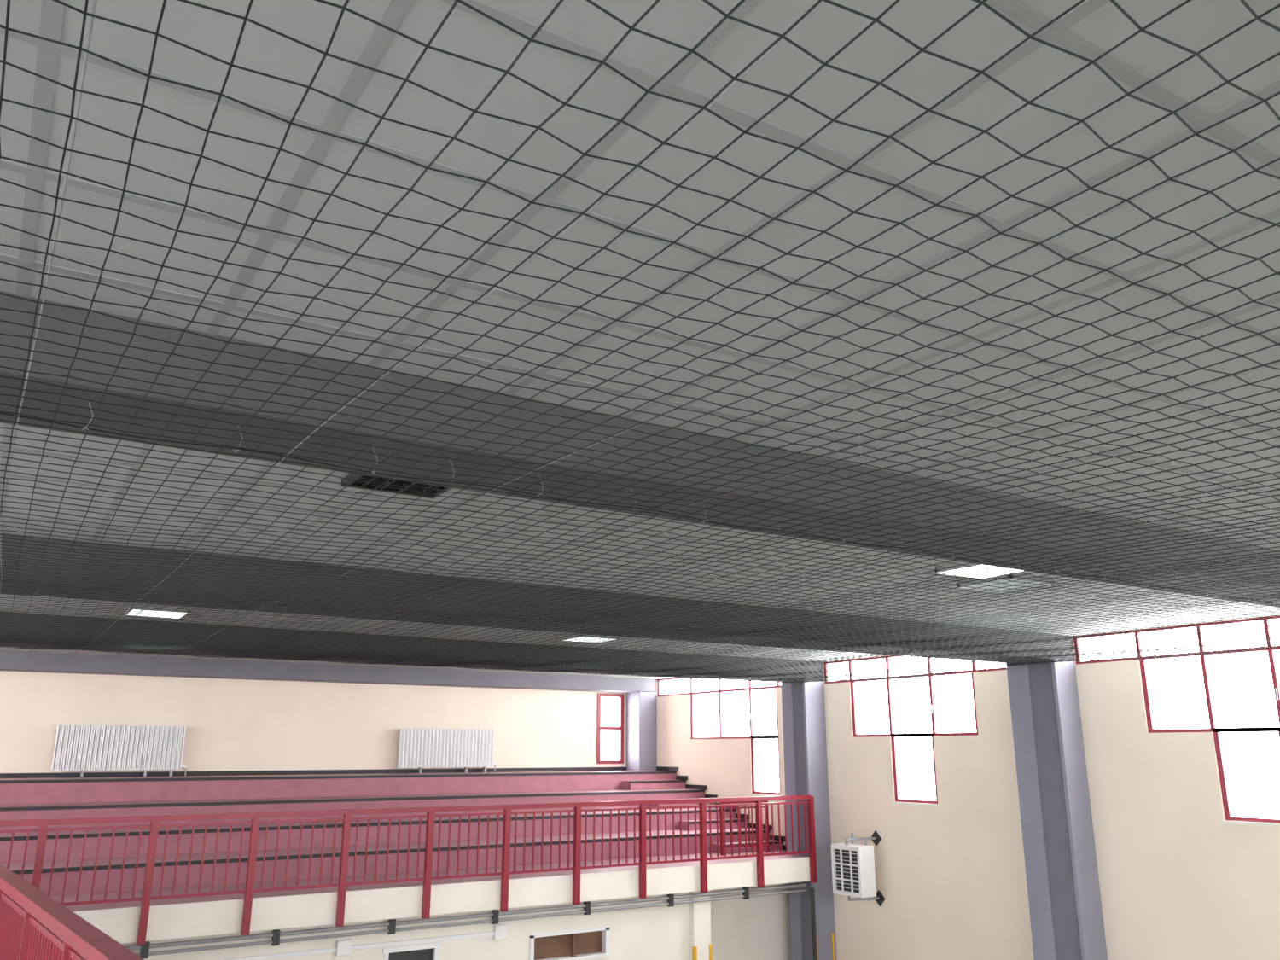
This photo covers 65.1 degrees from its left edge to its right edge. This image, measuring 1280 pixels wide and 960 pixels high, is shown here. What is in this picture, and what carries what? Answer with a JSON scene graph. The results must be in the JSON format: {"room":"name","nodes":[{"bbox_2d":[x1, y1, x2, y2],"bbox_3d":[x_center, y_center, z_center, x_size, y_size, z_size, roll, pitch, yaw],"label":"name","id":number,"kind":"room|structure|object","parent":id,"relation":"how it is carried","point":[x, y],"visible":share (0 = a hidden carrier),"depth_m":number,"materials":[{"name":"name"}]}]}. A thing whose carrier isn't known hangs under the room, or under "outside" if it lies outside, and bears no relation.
{"room":"sports hall","nodes":[
{"label":"sports hall","id":0,"kind":"room"},
{"bbox_2d":[0,670,626,773],"bbox_3d":[-7.309,6.204,17.293,17.450,6.600,0.120,9,-18,-31],"label":"wall","id":1,"kind":"structure","parent":0,"point":[231,724],"depth_m":18.27,"materials":[{"name":"beige paint"}]},
{"bbox_2d":[51,724,187,777],"bbox_3d":[-8.602,4.512,16.691,2.030,0.825,0.198,9,-18,-31],"label":"radiator","id":2,"kind":"object","parent":1,"relation":"attached to","point":[176,739],"visible":1,"depth_m":16.59,"materials":[{"name":"white metal"}]},
{"bbox_2d":[397,728,496,773],"bbox_3d":[-3.765,5.317,19.684,2.040,0.825,0.198,9,-18,-31],"label":"radiator","id":3,"kind":"object","parent":1,"relation":"attached to","point":[420,748],"visible":1,"depth_m":19.57,"materials":[{"name":"white metal"}]},
{"bbox_2d":[596,693,624,763],"bbox_3d":[-0.654,5.419,21.864,0.680,1.480,0.076,9,-18,-31],"label":"window","id":4,"kind":"structure","parent":1,"relation":"in","point":[621,706],"depth_m":21.85,"materials":[{"name":"red paint"}]},
{"bbox_2d":[121,891,690,959],"bbox_3d":[-3.428,6.998,12.736,9.860,2.699,0.150,9,-18,-31],"label":"wall","id":5,"kind":"structure","parent":0,"point":[654,933],"depth_m":13.83,"materials":[{"name":"paint"}]},
{"bbox_2d":[216,923,507,959],"bbox_3d":[-4.642,5.769,12.131,6.640,0.180,0.059,9,-18,-31],"label":"cable trunking","id":6,"kind":"object","parent":5,"relation":"attached to","point":[344,947],"visible":1,"depth_m":12.81,"materials":[{"name":"white plastic"}]},
{"bbox_2d":[0,766,810,943],"bbox_3d":[-5.692,5.283,14.928,17.446,1.750,5.868,9,-18,-31],"label":"grandstand","id":7,"kind":"object","parent":5,"relation":"on","point":[61,794],"visible":0.69,"depth_m":15.05,"materials":[{"name":"red paint"}]},
{"bbox_2d":[0,795,817,945],"bbox_3d":[-2.324,5.123,13.542,12.433,1.380,0.080,9,-18,-31],"label":"balcony railing","id":8,"kind":"object","parent":7,"relation":"attached to","point":[43,830],"visible":0.96,"depth_m":13.20,"materials":[{"name":"red metal"}]},
{"bbox_2d":[125,884,806,959],"bbox_3d":[-2.149,5.937,13.584,11.600,0.170,0.065,9,-18,-31],"label":"conduit pipe","id":9,"kind":"object","parent":7,"relation":"attached to","point":[392,923],"visible":0.96,"depth_m":13.24,"materials":[{"name":"metal"}]},
{"bbox_2d":[719,800,769,855],"bbox_3d":[1.818,6.028,17.418,1.045,0.875,0.045,9,-18,-31],"label":"railing","id":10,"kind":"object","parent":7,"relation":"on","point":[721,816],"visible":0.62,"depth_m":17.35,"materials":[{"name":"red metal"}]},
{"bbox_2d":[382,942,441,959],"bbox_3d":[-3.016,7.238,12.899,0.790,2.320,0.125,9,-18,-31],"label":"door","id":11,"kind":"structure","parent":5,"relation":"in","point":[422,951],"depth_m":13.19,"materials":[{"name":"white metal"}]},
{"bbox_2d":[529,925,610,959],"bbox_3d":[-1.027,6.665,14.388,1.290,0.400,0.180,9,-18,-31],"label":"window","id":12,"kind":"structure","parent":5,"relation":"in","point":[580,944],"depth_m":14.41,"materials":[{"name":"white wood"}]},
{"bbox_2d":[0,0,1279,679],"bbox_3d":[-0.451,0.428,7.764,17.950,0.203,25.800,9,-18,-31],"label":"ceiling","id":13,"kind":"structure","parent":0,"point":[1092,28],"depth_m":3.06,"materials":[{"name":"paint"}]},
{"bbox_2d":[123,605,190,618],"bbox_3d":[-5.400,1.479,11.208,0.600,0.040,0.600,9,-18,-31],"label":"ceiling light","id":14,"kind":"object","parent":13,"relation":"attached to","point":[175,615],"depth_m":11.10,"materials":[{"name":"white plastic"}]},
{"bbox_2d":[0,650,656,692],"bbox_3d":[-7.128,3.342,17.770,17.430,0.335,0.544,9,-18,-31],"label":"ceiling beam","id":15,"kind":"structure","parent":13,"relation":"attached to","point":[9,660],"depth_m":18.10,"materials":[{"name":"grey paint"}]},
{"bbox_2d":[341,473,452,498],"bbox_3d":[-1.332,-0.007,5.686,0.560,0.040,0.560,9,-18,-31],"label":"ceiling light","id":16,"kind":"object","parent":13,"relation":"attached to","point":[352,476],"depth_m":5.80,"materials":[{"name":"black metal"}]},
{"bbox_2d":[0,611,822,681],"bbox_3d":[-4.271,2.209,13.458,17.430,0.385,0.614,9,-18,-31],"label":"ceiling beam","id":17,"kind":"structure","parent":13,"relation":"attached to","point":[66,619],"depth_m":13.30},
{"bbox_2d":[0,534,1073,663],"bbox_3d":[-1.630,1.138,9.478,17.430,0.385,0.764,9,-18,-31],"label":"ceiling beam","id":18,"kind":"structure","parent":13,"relation":"attached to","point":[150,562],"depth_m":8.84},
{"bbox_2d":[560,634,619,642],"bbox_3d":[-0.693,2.185,13.834,0.600,0.040,0.600,9,-18,-31],"label":"ceiling light","id":19,"kind":"object","parent":13,"relation":"attached to","point":[602,637],"depth_m":13.74,"materials":[{"name":"white plastic"}]},
{"bbox_2d":[0,0,1279,682],"bbox_3d":[0.352,0.885,7.658,14.870,0.174,14.336,9,-18,-31],"label":"safety net","id":20,"kind":"object","parent":13,"relation":"attached to","point":[159,645],"visible":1,"depth_m":4.12,"materials":[{"name":"black fabric"}]},
{"bbox_2d":[0,290,1279,606],"bbox_3d":[0.911,0.084,5.655,17.430,0.335,0.644,9,-18,-31],"label":"ceiling beam","id":21,"kind":"structure","parent":13,"relation":"attached to","point":[78,316],"depth_m":4.42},
{"bbox_2d":[934,562,1027,578],"bbox_3d":[2.943,0.754,8.515,0.600,0.040,0.600,9,-18,-31],"label":"ceiling light","id":22,"kind":"object","parent":13,"relation":"attached to","point":[962,567],"depth_m":8.56,"materials":[{"name":"white plastic"}]},
{"bbox_2d":[709,883,791,959],"bbox_3d":[1.683,8.046,16.632,2.460,2.699,0.150,9,-18,-31],"label":"wall","id":23,"kind":"structure","parent":0,"point":[758,928],"depth_m":16.82,"materials":[{"name":"paint"}]},
{"bbox_2d":[656,614,1279,959],"bbox_3d":[6.878,4.683,11.637,0.120,6.600,25.550,9,-18,-31],"label":"wall","id":24,"kind":"structure","parent":0,"point":[1177,882],"depth_m":14.12,"materials":[{"name":"beige paint"}]},
{"bbox_2d":[657,677,781,796],"bbox_3d":[1.671,5.016,19.924,0.140,2.340,4.710,9,-18,-31],"label":"window","id":25,"kind":"structure","parent":24,"relation":"in","point":[749,689],"depth_m":19.42,"materials":[{"name":"red paint"},{"name":"glass"}]},
{"bbox_2d":[816,932,835,959],"bbox_3d":[3.022,8.377,16.266,0.415,1.870,0.045,9,-18,-31],"label":"trim","id":26,"kind":"structure","parent":24,"relation":"attached to","point":[832,933],"depth_m":16.52,"materials":[{"name":"wood"}]},
{"bbox_2d":[831,830,884,906],"bbox_3d":[3.498,6.205,16.026,0.568,1.137,0.640,9,-18,-31],"label":"heater","id":27,"kind":"object","parent":24,"relation":"attached to","point":[853,874],"visible":1,"depth_m":15.83,"materials":[{"name":"white metal"}]},
{"bbox_2d":[824,655,1006,807],"bbox_3d":[4.409,3.907,15.797,0.140,2.340,4.200,9,-18,-31],"label":"window","id":28,"kind":"structure","parent":24,"relation":"in","point":[898,801],"depth_m":15.97,"materials":[{"name":"red paint"}]},
{"bbox_2d":[1073,615,1279,827],"bbox_3d":[7.037,2.842,11.837,0.140,2.340,4.000,9,-18,-31],"label":"window","id":29,"kind":"structure","parent":24,"relation":"in","point":[1232,820],"depth_m":11.96,"materials":[{"name":"red paint"}]},
{"bbox_2d":[957,574,1053,592],"bbox_3d":[3.374,0.955,9.262,0.600,0.040,0.600,9,-18,-31],"label":"ceiling light","id":30,"kind":"object","parent":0,"point":[1012,578],"depth_m":9.19,"materials":[{"name":"grey plastic"}]},
{"bbox_3d":[-0.451,6.708,6.075,17.950,0.200,25.800,9,-18,-31],"label":"floor","id":31,"kind":"structure","parent":0,"visible":0},
{"bbox_2d":[626,691,657,770],"bbox_3d":[0.029,7.602,21.373,0.450,6.020,0.550,9,-18,-31],"label":"column","id":32,"kind":"structure","parent":31,"relation":"on","point":[641,706],"depth_m":21.75,"materials":[{"name":"paint"}]},
{"bbox_2d":[689,890,712,959],"bbox_3d":[0.866,7.708,15.376,0.340,2.699,0.380,9,-18,-31],"label":"column","id":33,"kind":"structure","parent":31,"relation":"on","point":[701,948],"depth_m":15.43,"materials":[{"name":"paint"}]},
{"bbox_2d":[781,680,836,959],"bbox_3d":[2.886,6.468,17.062,0.451,5.971,0.622,9,-18,-31],"label":"column","id":34,"kind":"structure","parent":31,"relation":"on","point":[805,746],"depth_m":17.13,"materials":[{"name":"paint"}]},
{"bbox_2d":[809,887,817,959],"bbox_3d":[2.837,7.973,16.169,0.065,2.600,0.065,3,-15,-10],"label":"downpipe","id":35,"kind":"object","parent":31,"relation":"on","point":[812,889],"visible":1,"depth_m":16.34,"materials":[{"name":"metal"}]},
{"bbox_2d":[1006,659,1107,959],"bbox_3d":[5.527,5.397,13.082,0.451,5.971,0.772,9,-18,-31],"label":"column","id":36,"kind":"structure","parent":31,"relation":"on","point":[1065,902],"depth_m":13.18,"materials":[{"name":"paint"}]},
{"bbox_3d":[-3.496,2.419,1.602,6.439,0.360,19.415,9,-18,-31],"label":"floor","id":37,"kind":"structure","parent":0,"visible":0},
{"bbox_2d":[0,863,144,959],"bbox_3d":[-1.484,2.259,3.020,0.100,1.305,19.248,11,-19,-36],"label":"gallery railing","id":38,"kind":"object","parent":37,"relation":"attached to","point":[34,926],"visible":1,"depth_m":4.95,"materials":[{"name":"red metal"}]}
]}

